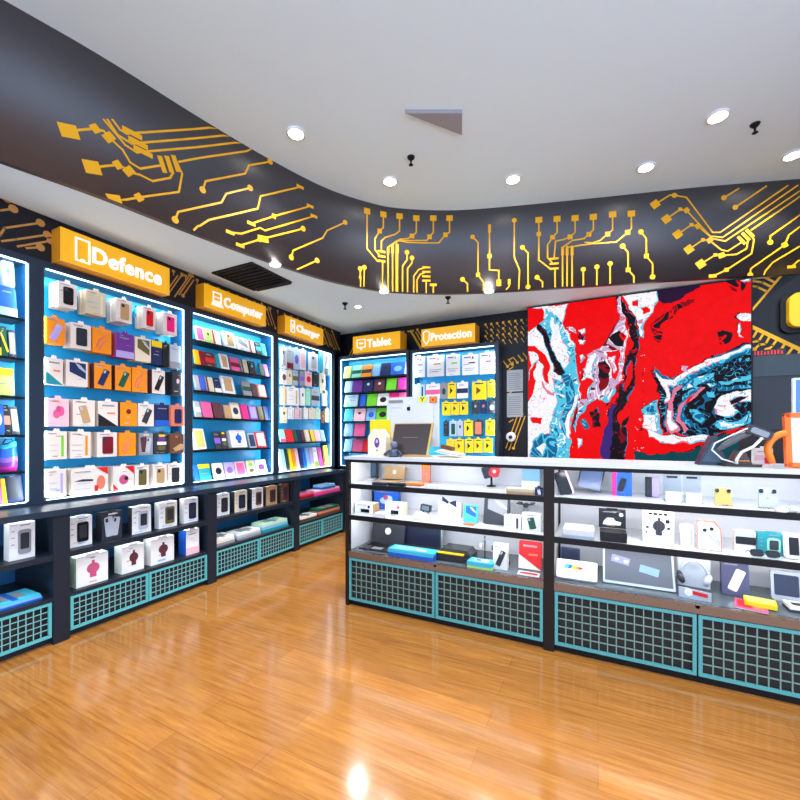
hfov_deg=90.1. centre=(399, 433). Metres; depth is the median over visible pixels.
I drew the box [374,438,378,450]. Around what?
picture
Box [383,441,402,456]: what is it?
figurine
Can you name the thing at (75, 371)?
pack
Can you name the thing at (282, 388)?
packet
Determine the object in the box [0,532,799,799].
floor
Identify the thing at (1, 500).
case
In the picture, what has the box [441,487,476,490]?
leaflet
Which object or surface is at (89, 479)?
pack
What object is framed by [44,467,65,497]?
pack
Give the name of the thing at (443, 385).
pack
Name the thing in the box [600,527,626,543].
block
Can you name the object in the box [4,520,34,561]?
box
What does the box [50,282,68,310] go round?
pack
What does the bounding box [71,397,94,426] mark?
pack
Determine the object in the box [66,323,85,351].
pack
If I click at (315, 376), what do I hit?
packet
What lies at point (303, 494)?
pack
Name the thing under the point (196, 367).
shelf
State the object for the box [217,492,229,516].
box
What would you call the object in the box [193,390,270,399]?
shelf
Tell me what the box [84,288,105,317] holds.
pack
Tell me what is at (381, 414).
tablet case
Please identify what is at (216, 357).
case
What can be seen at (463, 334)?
shop sign
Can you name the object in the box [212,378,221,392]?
case
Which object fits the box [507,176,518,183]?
diffuser
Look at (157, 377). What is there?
pack
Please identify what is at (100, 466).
pack
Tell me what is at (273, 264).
recessed light
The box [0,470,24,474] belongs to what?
shelf
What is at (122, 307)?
pack
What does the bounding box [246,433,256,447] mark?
case
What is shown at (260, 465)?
case
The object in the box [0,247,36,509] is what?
display cabinet
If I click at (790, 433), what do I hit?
mug
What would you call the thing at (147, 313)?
pack
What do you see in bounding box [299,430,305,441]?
case
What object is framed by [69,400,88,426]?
pack
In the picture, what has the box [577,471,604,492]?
tablet
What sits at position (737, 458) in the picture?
barcode scanner
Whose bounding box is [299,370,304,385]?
packet
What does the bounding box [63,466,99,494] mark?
pack
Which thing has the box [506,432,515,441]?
camera
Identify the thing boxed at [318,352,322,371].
packet
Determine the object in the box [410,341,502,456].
display cabinet
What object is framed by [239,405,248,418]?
case
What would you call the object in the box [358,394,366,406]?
tablet case
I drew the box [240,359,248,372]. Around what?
case
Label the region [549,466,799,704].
display counter
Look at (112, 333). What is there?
pack
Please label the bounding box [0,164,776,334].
ceiling
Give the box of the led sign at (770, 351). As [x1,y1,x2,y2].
[753,348,785,356]
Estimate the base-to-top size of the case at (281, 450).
0.277 m
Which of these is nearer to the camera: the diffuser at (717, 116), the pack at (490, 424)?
the diffuser at (717, 116)
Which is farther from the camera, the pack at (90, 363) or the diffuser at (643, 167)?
the diffuser at (643, 167)
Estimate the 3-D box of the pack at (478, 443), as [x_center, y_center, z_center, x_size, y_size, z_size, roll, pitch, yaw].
[0.979,0.137,4.989,0.106,0.194,0.015,0,0,26]
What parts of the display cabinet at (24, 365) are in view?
panel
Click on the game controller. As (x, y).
(487, 472)
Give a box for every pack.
[0,588,42,610]
[44,315,64,345]
[44,355,62,384]
[44,398,55,426]
[44,428,66,459]
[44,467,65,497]
[45,395,68,426]
[48,284,68,312]
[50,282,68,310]
[54,282,74,310]
[56,280,76,309]
[62,323,78,350]
[62,360,82,387]
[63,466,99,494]
[64,358,87,387]
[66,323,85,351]
[67,466,104,494]
[68,321,90,350]
[68,429,90,458]
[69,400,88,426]
[69,465,107,495]
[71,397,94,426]
[78,290,97,318]
[82,290,101,318]
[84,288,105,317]
[87,363,99,389]
[90,326,110,354]
[90,363,105,389]
[91,432,92,456]
[92,361,110,389]
[93,432,94,456]
[95,430,116,456]
[96,399,117,425]
[105,465,120,489]
[106,300,123,325]
[108,298,122,324]
[108,333,123,359]
[109,465,129,490]
[111,366,127,391]
[111,464,133,490]
[112,299,127,324]
[112,333,128,359]
[113,363,130,390]
[114,297,131,324]
[114,331,133,359]
[117,430,135,455]
[118,400,136,425]
[130,366,146,392]
[133,335,150,362]
[134,463,148,488]
[135,306,145,330]
[137,401,153,425]
[137,431,152,454]
[138,306,150,331]
[141,305,154,330]
[147,370,161,394]
[149,339,161,365]
[149,464,156,486]
[150,368,164,393]
[151,462,166,486]
[153,431,167,453]
[154,402,168,425]
[155,312,169,336]
[158,312,174,336]
[161,311,176,335]
[161,341,168,366]
[165,372,168,395]
[167,462,181,484]
[168,343,180,368]
[168,372,172,395]
[168,432,183,453]
[169,403,183,425]
[170,370,181,395]
[217,532,234,546]
[226,526,260,540]
[251,517,287,532]
[300,491,312,498]
[300,512,316,521]
[305,486,339,495]
[309,503,339,516]
[313,483,334,489]
[372,482,389,485]
[388,482,405,486]
[406,482,423,487]
[414,355,424,377]
[414,383,424,396]
[426,382,439,398]
[427,354,444,376]
[441,382,446,398]
[442,401,450,414]
[444,420,448,435]
[446,353,459,375]
[447,438,454,450]
[448,381,455,398]
[450,419,456,435]
[451,400,458,414]
[455,438,463,452]
[457,381,467,397]
[457,419,462,435]
[460,400,467,414]
[462,353,478,374]
[464,419,472,435]
[465,437,473,452]
[472,380,486,399]
[472,400,478,413]
[474,419,482,435]
[474,437,482,452]
[480,351,494,374]
[480,400,486,413]
[483,498,510,524]
[484,437,492,452]
[486,419,494,435]
[488,379,494,396]
[488,399,494,412]
[518,540,541,570]
[697,519,721,551]
[719,562,749,596]
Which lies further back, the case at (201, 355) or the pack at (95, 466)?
the case at (201, 355)
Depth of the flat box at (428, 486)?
2.86 m
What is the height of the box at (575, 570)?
0.113 m
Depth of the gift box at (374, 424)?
3.37 m
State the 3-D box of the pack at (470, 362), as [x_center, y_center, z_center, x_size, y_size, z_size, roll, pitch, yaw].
[0.887,-0.885,5.035,0.210,0.275,0.016,0,0,26]
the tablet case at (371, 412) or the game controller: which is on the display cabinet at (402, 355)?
the tablet case at (371, 412)
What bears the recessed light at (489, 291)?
in the ceiling at (319, 301)
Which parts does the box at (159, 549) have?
lid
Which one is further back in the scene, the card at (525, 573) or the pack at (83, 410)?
the pack at (83, 410)
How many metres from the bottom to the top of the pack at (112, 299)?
0.188 m
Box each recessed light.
[268,261,281,267]
[286,126,305,140]
[379,289,388,293]
[382,176,397,186]
[484,289,493,293]
[505,174,520,184]
[636,161,655,173]
[705,108,730,124]
[781,149,799,161]
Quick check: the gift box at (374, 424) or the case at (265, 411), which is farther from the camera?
the case at (265, 411)
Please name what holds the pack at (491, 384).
hanging from the display cabinet at (497, 347)
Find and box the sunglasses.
[745,549,780,557]
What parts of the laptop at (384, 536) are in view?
lid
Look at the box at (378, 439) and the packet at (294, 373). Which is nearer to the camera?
the box at (378, 439)
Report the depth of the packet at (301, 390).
5.27 m
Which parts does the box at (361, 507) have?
lid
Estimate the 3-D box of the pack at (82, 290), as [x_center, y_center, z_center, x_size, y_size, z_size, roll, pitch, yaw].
[-2.396,-1.010,3.112,0.034,0.184,0.135,0,0,26]
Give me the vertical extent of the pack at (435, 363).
0.294 m
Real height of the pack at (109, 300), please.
0.188 m
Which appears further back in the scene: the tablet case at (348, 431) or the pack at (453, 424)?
the tablet case at (348, 431)
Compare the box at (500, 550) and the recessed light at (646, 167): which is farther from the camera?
the recessed light at (646, 167)
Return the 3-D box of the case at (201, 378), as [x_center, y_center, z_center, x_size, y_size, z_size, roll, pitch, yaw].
[-1.967,-0.502,3.972,0.056,0.153,0.061,0,0,26]
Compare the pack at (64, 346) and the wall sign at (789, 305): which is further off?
the wall sign at (789, 305)
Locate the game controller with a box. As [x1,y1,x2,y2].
[481,467,500,486]
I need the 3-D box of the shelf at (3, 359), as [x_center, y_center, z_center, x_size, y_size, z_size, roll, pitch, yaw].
[-2.843,-0.502,2.282,0.186,0.016,1.014,0,0,26]
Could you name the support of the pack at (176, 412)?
hanging from the display cabinet at (47, 272)
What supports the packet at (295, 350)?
hanging from the display cabinet at (328, 428)
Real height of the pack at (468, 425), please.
0.214 m
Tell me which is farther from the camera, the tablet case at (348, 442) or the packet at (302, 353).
the tablet case at (348, 442)
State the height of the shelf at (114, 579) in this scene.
0.022 m
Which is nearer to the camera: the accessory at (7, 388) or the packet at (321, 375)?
the accessory at (7, 388)
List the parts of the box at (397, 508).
lid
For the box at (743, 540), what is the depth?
2.16 m
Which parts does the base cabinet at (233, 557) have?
post, panel, door, panel, door, post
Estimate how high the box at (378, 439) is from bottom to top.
0.216 m
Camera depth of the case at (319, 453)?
5.65 m
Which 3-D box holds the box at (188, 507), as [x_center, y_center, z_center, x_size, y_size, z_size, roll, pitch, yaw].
[-1.857,0.663,3.514,0.068,0.224,0.134,0,0,26]
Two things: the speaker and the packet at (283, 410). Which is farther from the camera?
the packet at (283, 410)
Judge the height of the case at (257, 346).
0.153 m
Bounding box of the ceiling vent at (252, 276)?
[212,262,291,290]
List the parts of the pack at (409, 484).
lid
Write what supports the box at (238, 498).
on the base cabinet at (233, 557)
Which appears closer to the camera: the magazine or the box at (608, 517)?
the magazine
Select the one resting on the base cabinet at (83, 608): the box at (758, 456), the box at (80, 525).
the box at (80, 525)
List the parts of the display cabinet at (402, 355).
panel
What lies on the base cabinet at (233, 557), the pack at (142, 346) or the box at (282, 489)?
the box at (282, 489)
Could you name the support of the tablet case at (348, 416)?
on the display cabinet at (402, 355)
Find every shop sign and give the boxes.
[52,226,169,296]
[196,283,265,327]
[277,315,322,345]
[353,331,406,354]
[421,323,478,348]
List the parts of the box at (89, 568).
lid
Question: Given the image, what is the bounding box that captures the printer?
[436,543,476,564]
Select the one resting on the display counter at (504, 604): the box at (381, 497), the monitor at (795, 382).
the box at (381, 497)
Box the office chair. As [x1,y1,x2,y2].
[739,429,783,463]
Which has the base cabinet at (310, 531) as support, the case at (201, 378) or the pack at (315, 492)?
the pack at (315, 492)
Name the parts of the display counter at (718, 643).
post, panel, post, door, sill, rail, glass pane, glass pane, glass pane, panel, door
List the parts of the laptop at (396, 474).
lid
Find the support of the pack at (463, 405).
hanging from the display cabinet at (497, 347)
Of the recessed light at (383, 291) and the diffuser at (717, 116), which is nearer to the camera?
the diffuser at (717, 116)
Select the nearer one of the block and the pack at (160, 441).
the block
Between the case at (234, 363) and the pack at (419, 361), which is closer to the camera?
the case at (234, 363)
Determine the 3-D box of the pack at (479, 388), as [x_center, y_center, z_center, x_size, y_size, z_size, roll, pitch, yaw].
[0.990,-0.553,4.984,0.181,0.247,0.016,0,0,26]
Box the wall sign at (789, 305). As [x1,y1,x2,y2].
[779,292,799,333]
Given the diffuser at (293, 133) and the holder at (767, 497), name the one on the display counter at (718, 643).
the holder at (767, 497)
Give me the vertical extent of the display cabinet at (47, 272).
1.692 m
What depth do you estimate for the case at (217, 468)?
4.12 m
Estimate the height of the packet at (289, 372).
0.208 m
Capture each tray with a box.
[432,444,467,458]
[432,456,467,458]
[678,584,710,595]
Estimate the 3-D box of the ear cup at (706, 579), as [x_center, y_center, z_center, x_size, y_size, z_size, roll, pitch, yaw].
[1.725,0.823,2.238,0.046,0.068,0.072,0,0,34]
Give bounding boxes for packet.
[280,345,285,368]
[280,368,286,384]
[280,385,285,404]
[280,406,286,422]
[286,346,292,368]
[286,386,298,405]
[287,369,291,384]
[287,406,293,418]
[292,370,297,385]
[293,347,298,369]
[294,406,300,418]
[299,348,305,370]
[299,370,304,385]
[299,387,304,405]
[301,406,307,418]
[304,370,311,386]
[305,387,309,405]
[308,352,317,371]
[308,407,314,418]
[310,388,319,405]
[312,371,318,386]
[314,407,319,418]
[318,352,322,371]
[319,372,324,393]
[320,410,323,422]
[321,390,326,405]
[323,353,328,374]
[324,407,328,421]
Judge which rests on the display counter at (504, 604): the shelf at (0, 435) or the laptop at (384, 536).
the laptop at (384, 536)
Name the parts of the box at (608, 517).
lid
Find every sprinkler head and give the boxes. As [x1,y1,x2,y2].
[407,154,414,166]
[749,121,760,134]
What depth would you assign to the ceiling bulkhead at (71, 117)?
3.82 m
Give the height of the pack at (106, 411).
0.217 m
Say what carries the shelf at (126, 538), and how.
attached to the base cabinet at (83, 608)
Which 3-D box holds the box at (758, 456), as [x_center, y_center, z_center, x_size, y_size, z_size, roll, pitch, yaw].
[2.017,0.122,2.223,0.076,0.107,0.064,0,0,26]
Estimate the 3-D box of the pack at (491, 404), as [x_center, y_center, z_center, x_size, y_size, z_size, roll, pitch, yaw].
[1.128,-0.340,4.915,0.085,0.169,0.015,0,0,26]
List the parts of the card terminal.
plate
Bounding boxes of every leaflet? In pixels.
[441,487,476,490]
[476,489,505,492]
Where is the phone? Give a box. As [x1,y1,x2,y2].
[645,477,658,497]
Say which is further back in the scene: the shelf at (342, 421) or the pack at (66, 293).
the shelf at (342, 421)
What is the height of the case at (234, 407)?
0.178 m
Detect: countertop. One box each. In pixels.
[0,469,344,524]
[344,454,799,474]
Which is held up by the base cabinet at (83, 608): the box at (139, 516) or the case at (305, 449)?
the box at (139, 516)
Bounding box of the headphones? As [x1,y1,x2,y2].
[676,557,712,602]
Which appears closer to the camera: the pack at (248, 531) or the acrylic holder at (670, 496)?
the acrylic holder at (670, 496)
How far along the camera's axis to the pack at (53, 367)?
2.84 m
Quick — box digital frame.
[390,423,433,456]
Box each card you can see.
[463,522,473,525]
[517,570,539,577]
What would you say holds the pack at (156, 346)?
hanging from the display cabinet at (47, 272)
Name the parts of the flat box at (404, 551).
lid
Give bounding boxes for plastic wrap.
[774,505,799,512]
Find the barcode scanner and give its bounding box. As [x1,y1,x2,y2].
[711,424,773,466]
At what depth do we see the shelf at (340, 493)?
5.14 m
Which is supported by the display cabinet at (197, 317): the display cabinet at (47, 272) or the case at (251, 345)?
the case at (251, 345)
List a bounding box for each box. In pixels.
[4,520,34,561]
[70,514,91,547]
[70,549,107,588]
[96,509,121,541]
[114,541,143,574]
[127,504,150,534]
[143,534,173,565]
[154,500,176,528]
[178,527,198,555]
[179,496,197,523]
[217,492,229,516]
[231,489,246,512]
[248,487,262,508]
[263,485,276,505]
[277,483,288,502]
[355,501,378,514]
[368,429,389,456]
[370,419,391,448]
[374,490,400,508]
[374,511,390,517]
[385,501,407,516]
[388,544,438,561]
[421,465,430,482]
[426,485,441,488]
[438,496,461,517]
[463,504,478,522]
[467,557,493,570]
[493,542,508,570]
[504,514,521,529]
[506,487,534,494]
[522,469,540,487]
[522,512,541,531]
[535,486,542,495]
[556,558,596,583]
[563,522,593,539]
[599,508,625,528]
[603,548,675,591]
[612,472,631,495]
[642,509,673,544]
[679,523,693,546]
[732,529,755,551]
[743,595,777,610]
[751,446,772,465]
[755,531,783,556]
[782,532,799,558]
[782,599,799,613]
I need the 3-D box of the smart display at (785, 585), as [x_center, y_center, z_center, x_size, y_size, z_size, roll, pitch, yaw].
[2.139,0.841,2.215,0.128,0.162,0.070,0,0,30]
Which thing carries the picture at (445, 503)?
attached to the box at (448, 508)
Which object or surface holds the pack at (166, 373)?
hanging from the display cabinet at (47, 272)
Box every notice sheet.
[507,369,522,391]
[507,393,522,416]
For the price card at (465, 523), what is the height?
0.012 m
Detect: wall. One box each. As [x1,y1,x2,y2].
[330,274,799,468]
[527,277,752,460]
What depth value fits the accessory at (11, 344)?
2.67 m
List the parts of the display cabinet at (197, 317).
panel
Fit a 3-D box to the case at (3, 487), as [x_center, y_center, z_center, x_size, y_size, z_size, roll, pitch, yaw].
[-2.628,0.380,2.645,0.060,0.170,0.020,0,0,26]
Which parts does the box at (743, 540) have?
lid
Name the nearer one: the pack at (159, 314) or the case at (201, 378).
the pack at (159, 314)
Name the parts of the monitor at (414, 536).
trim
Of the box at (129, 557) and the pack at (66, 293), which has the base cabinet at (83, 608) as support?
the box at (129, 557)
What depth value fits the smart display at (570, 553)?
2.75 m
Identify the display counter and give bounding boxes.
[345,459,548,650]
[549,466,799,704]
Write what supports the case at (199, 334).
on the display cabinet at (197, 317)
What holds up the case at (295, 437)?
on the display cabinet at (328, 428)
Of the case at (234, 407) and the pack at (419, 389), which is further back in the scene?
the pack at (419, 389)
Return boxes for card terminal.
[694,436,725,464]
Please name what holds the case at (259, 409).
on the display cabinet at (197, 317)
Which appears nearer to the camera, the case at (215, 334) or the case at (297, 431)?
the case at (215, 334)
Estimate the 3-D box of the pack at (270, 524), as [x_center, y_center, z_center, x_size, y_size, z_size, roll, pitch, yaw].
[-1.449,1.004,4.436,0.200,0.092,0.396,0,0,26]
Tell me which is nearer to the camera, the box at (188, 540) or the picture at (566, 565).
the picture at (566, 565)
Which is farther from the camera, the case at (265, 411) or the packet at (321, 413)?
the packet at (321, 413)
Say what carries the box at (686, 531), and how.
on the display counter at (718, 643)
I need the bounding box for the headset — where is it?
[479,536,492,558]
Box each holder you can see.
[663,476,682,502]
[683,475,703,503]
[714,488,732,506]
[758,488,777,508]
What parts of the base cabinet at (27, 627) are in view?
panel, door, panel, post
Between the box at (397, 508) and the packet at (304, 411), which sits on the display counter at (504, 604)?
the box at (397, 508)
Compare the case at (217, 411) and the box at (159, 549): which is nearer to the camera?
the box at (159, 549)
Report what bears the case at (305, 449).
in the display cabinet at (328, 428)
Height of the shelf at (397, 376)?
0.016 m
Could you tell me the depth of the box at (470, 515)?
2.87 m
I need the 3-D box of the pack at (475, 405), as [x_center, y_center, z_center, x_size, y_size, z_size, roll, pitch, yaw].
[0.948,-0.339,5.005,0.088,0.176,0.014,0,0,26]
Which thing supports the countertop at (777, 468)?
on the display counter at (504, 604)
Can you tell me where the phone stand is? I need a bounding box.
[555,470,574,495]
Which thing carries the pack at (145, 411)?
hanging from the display cabinet at (47, 272)
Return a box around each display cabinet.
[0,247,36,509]
[37,259,188,504]
[189,306,275,485]
[276,333,334,474]
[338,350,409,466]
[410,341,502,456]
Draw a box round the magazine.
[734,597,768,613]
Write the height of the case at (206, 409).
0.162 m
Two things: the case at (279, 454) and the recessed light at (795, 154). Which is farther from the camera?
the case at (279, 454)
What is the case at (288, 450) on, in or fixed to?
in the display cabinet at (328, 428)
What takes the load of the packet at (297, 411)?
hanging from the display cabinet at (328, 428)
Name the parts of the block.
lid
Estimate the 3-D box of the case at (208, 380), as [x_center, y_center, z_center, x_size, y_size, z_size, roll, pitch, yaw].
[-1.929,-0.502,4.046,0.058,0.153,0.081,0,0,26]
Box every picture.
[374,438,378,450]
[442,496,456,507]
[564,563,586,569]
[603,511,622,525]
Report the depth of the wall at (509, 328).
4.96 m
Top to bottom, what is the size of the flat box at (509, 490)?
0.035 m
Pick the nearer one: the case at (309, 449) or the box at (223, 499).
the box at (223, 499)
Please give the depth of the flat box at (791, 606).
2.08 m
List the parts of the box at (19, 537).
lid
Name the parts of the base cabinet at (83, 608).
post, door, panel, door, panel, post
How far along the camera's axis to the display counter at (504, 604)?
2.89 m
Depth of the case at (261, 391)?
4.65 m
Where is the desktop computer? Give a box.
[387,396,438,446]
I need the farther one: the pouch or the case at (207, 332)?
the case at (207, 332)
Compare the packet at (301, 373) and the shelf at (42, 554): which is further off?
the packet at (301, 373)
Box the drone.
[516,501,535,507]
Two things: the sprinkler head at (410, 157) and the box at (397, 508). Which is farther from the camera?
the sprinkler head at (410, 157)
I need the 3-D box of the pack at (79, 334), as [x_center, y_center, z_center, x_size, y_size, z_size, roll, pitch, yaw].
[-2.406,-0.742,3.000,0.040,0.209,0.130,0,0,26]
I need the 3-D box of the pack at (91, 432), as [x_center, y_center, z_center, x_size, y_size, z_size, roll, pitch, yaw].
[-2.399,0.081,3.191,0.034,0.193,0.141,0,0,26]
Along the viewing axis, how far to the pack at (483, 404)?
4.96 m
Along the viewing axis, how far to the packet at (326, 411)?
5.74 m
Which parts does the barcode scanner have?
handle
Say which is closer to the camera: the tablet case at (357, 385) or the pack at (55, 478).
the pack at (55, 478)
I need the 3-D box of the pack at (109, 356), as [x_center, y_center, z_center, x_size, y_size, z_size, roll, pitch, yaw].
[-2.340,-0.725,3.311,0.034,0.199,0.137,0,0,26]
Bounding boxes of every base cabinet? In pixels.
[0,515,61,661]
[62,493,211,641]
[212,480,296,582]
[297,472,344,549]
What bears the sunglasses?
on the display counter at (718, 643)
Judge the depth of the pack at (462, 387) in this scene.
5.08 m
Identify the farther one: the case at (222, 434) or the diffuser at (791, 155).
the case at (222, 434)
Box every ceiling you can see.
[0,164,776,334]
[5,0,799,209]
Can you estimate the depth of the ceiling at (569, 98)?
2.77 m
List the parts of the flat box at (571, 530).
lid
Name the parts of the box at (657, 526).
lid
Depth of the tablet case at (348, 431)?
5.87 m
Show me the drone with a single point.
(525, 505)
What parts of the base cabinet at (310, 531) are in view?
post, panel, door, panel, door, post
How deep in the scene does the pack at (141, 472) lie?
3.38 m
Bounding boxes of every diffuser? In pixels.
[289,129,302,138]
[384,178,395,185]
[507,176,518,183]
[639,164,652,171]
[708,111,727,122]
[784,152,799,159]
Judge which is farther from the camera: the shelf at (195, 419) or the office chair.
the shelf at (195, 419)
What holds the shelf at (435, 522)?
attached to the display counter at (504, 604)
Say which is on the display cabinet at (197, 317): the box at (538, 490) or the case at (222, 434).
the case at (222, 434)
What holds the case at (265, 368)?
on the display cabinet at (197, 317)
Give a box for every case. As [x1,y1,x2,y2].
[0,478,6,503]
[0,481,2,503]
[3,475,23,502]
[193,326,204,340]
[193,349,200,364]
[193,375,200,389]
[193,401,201,416]
[193,429,206,449]
[193,465,199,481]
[197,464,211,480]
[198,351,205,365]
[198,376,206,390]
[200,401,212,417]
[203,328,212,342]
[203,352,215,366]
[205,377,214,391]
[211,330,221,344]
[211,402,223,417]
[211,463,224,478]
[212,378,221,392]
[212,431,221,449]
[213,354,220,367]
[218,353,229,369]
[219,375,235,393]
[219,431,228,448]
[220,331,236,348]
[222,405,231,418]
[222,462,235,477]
[226,430,247,448]
[229,357,240,371]
[229,402,240,418]
[233,461,246,476]
[235,337,249,351]
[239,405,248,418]
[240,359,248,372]
[240,381,251,395]
[245,460,255,474]
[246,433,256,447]
[247,361,256,373]
[247,405,257,419]
[248,340,255,352]
[250,383,257,396]
[254,342,261,354]
[254,432,266,447]
[254,460,267,473]
[256,384,266,396]
[256,406,263,419]
[258,363,264,375]
[259,343,266,355]
[262,364,268,376]
[262,407,269,419]
[278,429,285,441]
[278,449,282,471]
[280,449,286,470]
[284,429,293,441]
[284,449,289,470]
[287,449,293,469]
[291,448,296,469]
[292,430,297,441]
[294,448,299,469]
[296,430,301,441]
[297,448,303,468]
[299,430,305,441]
[301,448,306,468]
[303,430,309,441]
[304,448,310,467]
[308,430,314,441]
[308,448,314,467]
[312,447,318,466]
[313,430,320,441]
[316,447,323,466]
[319,430,325,440]
[322,445,328,465]
[343,366,351,377]
[344,381,352,392]
[344,395,358,406]
[344,409,353,420]
[344,424,353,435]
[344,439,352,451]
[352,365,361,377]
[352,380,362,391]
[352,439,363,451]
[353,408,365,420]
[354,424,365,435]
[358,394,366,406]
[361,364,372,376]
[363,380,373,391]
[363,439,367,451]
[366,394,377,405]
[366,408,376,420]
[372,364,380,375]
[374,379,385,390]
[376,408,386,419]
[377,393,389,405]
[380,363,390,375]
[386,378,397,389]
[389,393,398,397]
[390,361,405,374]
[397,377,405,389]
[399,392,405,396]
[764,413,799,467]
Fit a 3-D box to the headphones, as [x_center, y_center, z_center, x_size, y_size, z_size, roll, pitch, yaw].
[1.675,0.817,2.273,0.168,0.202,0.158,0,0,34]
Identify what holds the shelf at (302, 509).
attached to the base cabinet at (310, 531)
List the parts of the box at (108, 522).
lid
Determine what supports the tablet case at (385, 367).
on the display cabinet at (402, 355)
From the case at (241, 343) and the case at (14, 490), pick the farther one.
the case at (241, 343)
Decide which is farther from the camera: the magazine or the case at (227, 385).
the case at (227, 385)
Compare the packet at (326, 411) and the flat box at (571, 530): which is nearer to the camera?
the flat box at (571, 530)
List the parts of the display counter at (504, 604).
post, panel, door, sill, rail, glass pane, panel, door, post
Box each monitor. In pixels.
[404,526,442,549]
[791,378,799,412]
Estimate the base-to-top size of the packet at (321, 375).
0.306 m
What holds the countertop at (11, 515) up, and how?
on the base cabinet at (27, 627)
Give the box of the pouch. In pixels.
[0,439,17,471]
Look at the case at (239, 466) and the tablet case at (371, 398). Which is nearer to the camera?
the case at (239, 466)
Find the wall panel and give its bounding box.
[753,353,799,428]
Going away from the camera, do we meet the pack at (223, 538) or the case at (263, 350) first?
the pack at (223, 538)
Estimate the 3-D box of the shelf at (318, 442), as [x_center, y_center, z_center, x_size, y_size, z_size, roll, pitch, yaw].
[-1.325,0.113,5.339,0.186,0.016,1.039,0,0,26]
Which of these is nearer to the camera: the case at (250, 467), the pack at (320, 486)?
the case at (250, 467)
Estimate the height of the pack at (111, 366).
0.200 m
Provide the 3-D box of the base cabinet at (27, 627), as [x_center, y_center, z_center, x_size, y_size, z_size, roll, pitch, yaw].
[-2.721,0.938,2.221,0.610,0.824,1.130,0,0,26]
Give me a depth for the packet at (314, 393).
5.50 m
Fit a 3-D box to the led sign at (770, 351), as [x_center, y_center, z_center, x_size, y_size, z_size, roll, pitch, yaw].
[3.564,-0.793,3.911,0.320,0.060,0.023,0,0,26]
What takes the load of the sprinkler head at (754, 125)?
attached to the ceiling at (569, 98)
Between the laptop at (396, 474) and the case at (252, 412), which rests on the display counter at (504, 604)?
the laptop at (396, 474)
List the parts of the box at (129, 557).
lid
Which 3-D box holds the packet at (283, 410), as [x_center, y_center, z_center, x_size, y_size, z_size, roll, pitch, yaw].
[-1.451,-0.245,4.969,0.022,0.217,0.104,0,0,26]
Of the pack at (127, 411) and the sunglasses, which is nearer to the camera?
the sunglasses
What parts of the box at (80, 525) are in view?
lid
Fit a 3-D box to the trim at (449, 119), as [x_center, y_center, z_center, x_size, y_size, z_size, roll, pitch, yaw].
[0.307,-2.415,3.013,0.510,0.030,0.183,0,0,-25]
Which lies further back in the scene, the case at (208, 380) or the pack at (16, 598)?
the case at (208, 380)
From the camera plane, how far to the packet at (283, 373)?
4.96 m
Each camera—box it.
[413,504,431,520]
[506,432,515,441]
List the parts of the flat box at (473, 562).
lid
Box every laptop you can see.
[359,522,405,552]
[378,466,405,482]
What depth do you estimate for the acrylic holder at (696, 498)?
2.27 m
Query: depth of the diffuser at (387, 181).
3.83 m
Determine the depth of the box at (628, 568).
2.41 m
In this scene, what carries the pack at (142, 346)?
hanging from the display cabinet at (47, 272)
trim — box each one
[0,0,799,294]
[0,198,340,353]
[405,109,461,134]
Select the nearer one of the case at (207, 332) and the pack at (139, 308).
the pack at (139, 308)
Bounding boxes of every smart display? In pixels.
[561,546,579,560]
[769,569,799,601]
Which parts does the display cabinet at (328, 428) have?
panel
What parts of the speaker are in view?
glass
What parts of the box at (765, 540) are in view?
lid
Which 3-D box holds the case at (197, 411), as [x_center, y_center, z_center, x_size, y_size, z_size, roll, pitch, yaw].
[-1.994,-0.244,3.921,0.059,0.162,0.065,0,0,26]
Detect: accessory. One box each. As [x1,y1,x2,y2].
[0,260,14,287]
[0,285,17,317]
[0,326,8,355]
[0,368,14,395]
[0,404,4,434]
[3,405,10,434]
[6,329,15,356]
[8,407,19,434]
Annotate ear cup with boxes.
[676,570,685,582]
[702,575,712,586]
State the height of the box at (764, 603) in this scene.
0.024 m
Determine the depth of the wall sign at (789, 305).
3.78 m
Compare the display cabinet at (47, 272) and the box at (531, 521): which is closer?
the box at (531, 521)
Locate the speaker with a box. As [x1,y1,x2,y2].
[367,463,378,479]
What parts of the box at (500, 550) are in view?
lid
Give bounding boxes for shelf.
[0,314,24,324]
[0,355,24,362]
[0,395,24,399]
[0,435,24,436]
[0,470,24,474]
[0,545,52,572]
[0,582,52,617]
[70,516,207,556]
[70,544,207,595]
[193,339,270,359]
[193,363,270,378]
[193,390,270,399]
[193,417,270,421]
[193,447,270,451]
[217,500,293,521]
[217,520,293,550]
[278,441,329,443]
[300,488,342,502]
[300,507,342,524]
[342,374,405,380]
[342,389,405,394]
[342,406,386,408]
[342,421,369,422]
[342,436,367,437]
[342,451,367,452]
[350,508,542,534]
[352,478,537,495]
[555,489,799,510]
[555,522,799,561]
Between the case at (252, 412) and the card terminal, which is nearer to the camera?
the card terminal
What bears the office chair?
on the floor
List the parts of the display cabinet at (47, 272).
panel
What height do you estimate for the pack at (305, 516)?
0.052 m
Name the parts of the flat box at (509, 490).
lid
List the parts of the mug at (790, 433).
handle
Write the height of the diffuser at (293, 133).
0.010 m
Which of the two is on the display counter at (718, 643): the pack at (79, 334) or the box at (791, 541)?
the box at (791, 541)
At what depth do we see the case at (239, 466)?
4.38 m
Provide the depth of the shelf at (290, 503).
4.10 m
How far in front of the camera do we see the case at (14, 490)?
2.69 m
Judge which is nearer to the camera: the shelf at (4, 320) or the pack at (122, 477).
the shelf at (4, 320)
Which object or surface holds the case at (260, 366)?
on the display cabinet at (197, 317)

